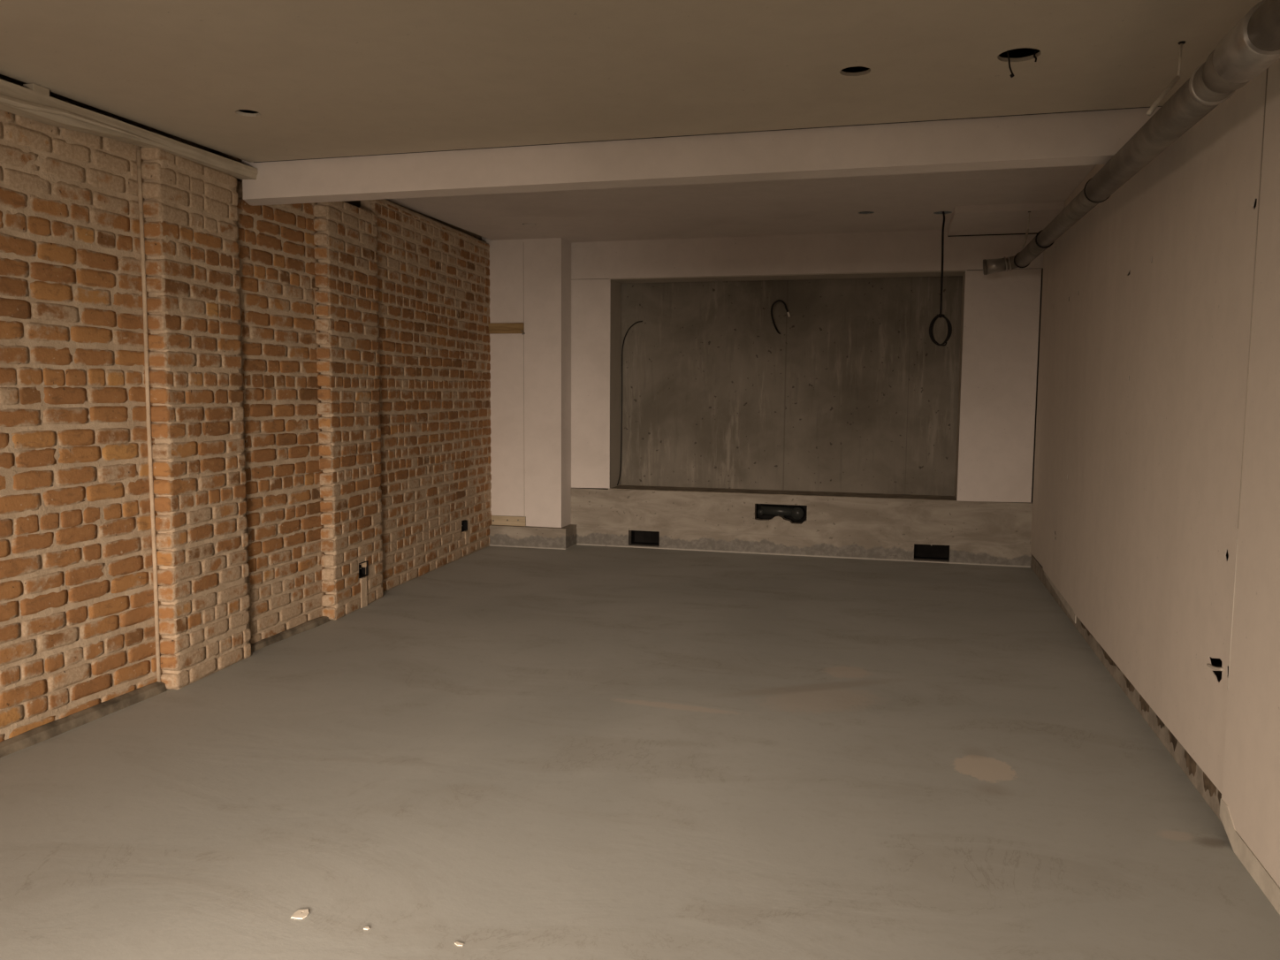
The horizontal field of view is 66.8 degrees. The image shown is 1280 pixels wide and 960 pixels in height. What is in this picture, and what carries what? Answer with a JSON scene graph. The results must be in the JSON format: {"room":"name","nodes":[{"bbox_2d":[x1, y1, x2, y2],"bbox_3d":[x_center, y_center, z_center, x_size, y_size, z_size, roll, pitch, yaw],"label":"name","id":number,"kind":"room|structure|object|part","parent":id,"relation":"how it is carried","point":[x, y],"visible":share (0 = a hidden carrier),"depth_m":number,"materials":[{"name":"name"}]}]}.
{"room":"unfinished basement","nodes":[
{"label":"unfinished basement","id":0,"kind":"room"},
{"bbox_2d":[0,74,491,757],"bbox_3d":[-2.846,-0.391,2.964,0.854,2.902,13.100,2,5,15],"label":"wall","id":1,"kind":"structure","parent":0,"point":[217,407],"depth_m":4.46,"materials":[{"name":"brick"}]},
{"bbox_2d":[0,78,258,179],"bbox_3d":[-2.315,-1.351,3.203,0.110,0.113,3.198,2,5,15],"label":"board","id":2,"kind":"object","parent":1,"relation":"attached to","point":[32,101],"visible":0.98,"depth_m":3.78,"materials":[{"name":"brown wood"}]},
{"bbox_2d":[358,560,368,578],"bbox_3d":[-1.744,0.556,6.042,0.055,0.092,0.105,2,5,15],"label":"outlet box","id":3,"kind":"object","parent":1,"relation":"attached to","point":[361,570],"visible":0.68,"depth_m":6.08,"materials":[{"name":"black plastic"}]},
{"bbox_2d":[461,520,467,532],"bbox_3d":[-1.452,0.377,7.898,0.055,0.083,0.117,2,5,15],"label":"outlet box","id":4,"kind":"object","parent":1,"relation":"attached to","point":[464,523],"visible":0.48,"depth_m":7.95,"materials":[{"name":"black plastic"}]},
{"bbox_2d":[0,0,1263,242],"bbox_3d":[-0.716,-1.498,2.190,5.400,0.724,13.300,2,5,15],"label":"ceiling","id":5,"kind":"structure","parent":0,"point":[570,120],"depth_m":3.61,"materials":[{"name":"paint"}]},
{"bbox_3d":[0.090,-1.512,4.290,4.318,0.384,0.162,2,5,15],"label":"beam casing","id":6,"kind":"part","parent":5,"relation":"part of","materials":[{"name":"paint"}]},
{"bbox_2d":[929,211,952,346],"bbox_3d":[2.145,-1.436,6.886,0.159,0.965,0.048,2,5,15],"label":"hanging cable","id":7,"kind":"object","parent":5,"relation":"hanging from","point":[949,326],"visible":1,"depth_m":6.90,"materials":[{"name":"black plastic"}]},
{"bbox_2d":[1006,51,1014,77],"bbox_3d":[1.190,-1.334,3.116,0.027,0.084,0.012,2,5,15],"label":"wire","id":8,"kind":"object","parent":5,"relation":"hanging from","point":[1011,75],"visible":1,"depth_m":3.11,"materials":[{"name":"black"}]},
{"bbox_2d":[1020,211,1030,247],"bbox_3d":[2.603,-1.690,6.546,0.057,0.245,0.020,0,5,1],"label":"hanger","id":9,"kind":"object","parent":5,"relation":"hanging from","point":[1027,230],"visible":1,"depth_m":6.54,"materials":[{"name":"grey metal"}]},
{"bbox_2d":[1033,49,1036,61],"bbox_3d":[1.286,-1.381,3.159,0.012,0.040,0.007,2,5,15],"label":"clip","id":10,"kind":"object","parent":5,"relation":"hanging from","point":[1035,50],"visible":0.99,"depth_m":3.16,"materials":[{"name":"black metal"}]},
{"bbox_2d":[1146,41,1185,115],"bbox_3d":[1.645,-1.256,3.039,0.103,0.224,0.023,1,5,8],"label":"hanger","id":11,"kind":"object","parent":5,"relation":"hanging from","point":[1161,96],"visible":1,"depth_m":3.04,"materials":[{"name":"grey metal"}]},
{"bbox_2d":[982,0,1279,274],"bbox_3d":[1.145,-0.913,1.402,0.321,0.471,12.050,2,5,15],"label":"drain pipe","id":12,"kind":"object","parent":11,"relation":"hanging from","point":[1252,46],"visible":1,"depth_m":2.74,"materials":[{"name":"grey metal"}]},
{"bbox_2d":[982,258,1005,274],"bbox_3d":[2.610,-1.573,7.151,0.158,0.121,0.117,2,5,15],"label":"socket","id":13,"kind":"object","parent":12,"relation":"attached to","point":[990,266],"depth_m":7.11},
{"bbox_3d":[1.684,-1.308,3.027,0.011,0.119,0.008,2,5,15],"label":"rod","id":14,"kind":"part","parent":11,"relation":"part of","materials":[{"name":"silver metal"}]},
{"bbox_2d":[0,544,1279,959],"bbox_3d":[-0.650,1.136,2.365,5.000,0.001,13.220,2,5,15],"label":"floor","id":15,"kind":"structure","parent":0,"point":[578,751],"depth_m":3.28,"materials":[{"name":"grey concrete"}]},
{"bbox_2d":[290,908,309,919],"bbox_3d":[-0.874,1.119,2.504,0.038,0.003,0.045,2,5,15],"label":"chip","id":16,"kind":"object","parent":15,"relation":"on","point":[300,914],"visible":1,"depth_m":2.50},
{"bbox_2d":[454,941,463,945],"bbox_3d":[-0.443,1.135,2.373,0.024,0.002,0.011,3,6,26],"label":"chip","id":17,"kind":"object","parent":15,"relation":"on","point":[457,943],"visible":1,"depth_m":2.37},
{"bbox_2d":[481,229,1043,567],"bbox_3d":[1.052,-0.755,8.151,4.800,2.758,0.840,2,5,15],"label":"wall","id":18,"kind":"structure","parent":0,"point":[892,443],"depth_m":8.23,"materials":[{"name":"paint"}]},
{"bbox_2d":[488,322,525,335],"bbox_3d":[-1.139,-1.288,8.277,0.329,0.100,0.037,2,5,15],"label":"wood block","id":19,"kind":"object","parent":18,"relation":"attached to","point":[501,327],"visible":1,"depth_m":8.27,"materials":[{"name":"brown wood"}]},
{"bbox_2d":[491,515,525,525],"bbox_3d":[-1.157,0.355,8.454,0.340,0.081,0.015,2,5,15],"label":"wood block","id":20,"kind":"object","parent":18,"relation":"on","point":[496,520],"visible":1,"depth_m":8.44,"materials":[{"name":"brown wood"}]},
{"bbox_3d":[-0.995,-0.825,8.307,0.682,2.458,0.012,2,5,15],"label":"column casing","id":21,"kind":"part","parent":18,"relation":"part of","materials":[{"name":"paint"}]},
{"bbox_3d":[-0.438,-0.827,8.428,0.375,1.806,0.012,2,5,15],"label":"drywall panel","id":22,"kind":"part","parent":18,"relation":"part of","materials":[{"name":"paint"}]},
{"bbox_2d":[617,320,642,485],"bbox_3d":[-0.091,-0.680,8.618,0.194,1.459,0.138,2,5,15],"label":"cable","id":23,"kind":"object","parent":18,"relation":"on","point":[638,321],"visible":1,"depth_m":8.69,"materials":[{"name":"black plastic"}]},
{"bbox_2d":[770,299,790,334],"bbox_3d":[1.190,-1.379,8.206,0.128,0.286,0.128,-4,7,-41],"label":"cable","id":24,"kind":"object","parent":18,"relation":"attached to","point":[777,300],"visible":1,"depth_m":8.19,"materials":[{"name":"black plastic"}]},
{"bbox_2d":[757,505,804,519],"bbox_3d":[1.186,0.270,8.165,0.390,0.103,0.110,2,5,15],"label":"duct pipe","id":25,"kind":"object","parent":18,"relation":"in","point":[796,513],"visible":1,"depth_m":8.14,"materials":[{"name":"grey plastic"}]},
{"bbox_2d":[791,506,804,519],"bbox_3d":[1.318,0.276,8.107,0.104,0.103,0.065,2,5,15],"label":"socket","id":26,"kind":"object","parent":25,"relation":"attached to","point":[797,513],"depth_m":8.08,"materials":[{"name":"grey plastic"}]},
{"bbox_3d":[1.170,0.108,8.245,2.882,0.009,0.346,2,5,15],"label":"sill plate","id":27,"kind":"part","parent":18,"relation":"part of","materials":[{"name":"grey concrete"}]},
{"bbox_3d":[2.794,-0.725,7.569,0.553,1.806,0.012,2,5,15],"label":"drywall panel","id":28,"kind":"part","parent":18,"relation":"part of","materials":[{"name":"paint"}]},
{"bbox_2d":[1030,58,1279,914],"bbox_3d":[1.691,-0.273,1.756,0.352,2.950,13.100,2,5,15],"label":"wall","id":29,"kind":"structure","parent":0,"point":[1155,521],"depth_m":3.54,"materials":[{"name":"paint"}]},
{"bbox_3d":[2.980,-0.697,7.131,0.012,2.600,0.736,2,5,15],"label":"drywall panel","id":30,"kind":"part","parent":29,"relation":"part of","materials":[{"name":"white paint"}]},
{"bbox_3d":[0.829,0.038,-0.800,0.012,2.658,7.682,2,5,15],"label":"drywall panel","id":31,"kind":"part","parent":29,"relation":"part of","materials":[{"name":"white paint"}]}
]}

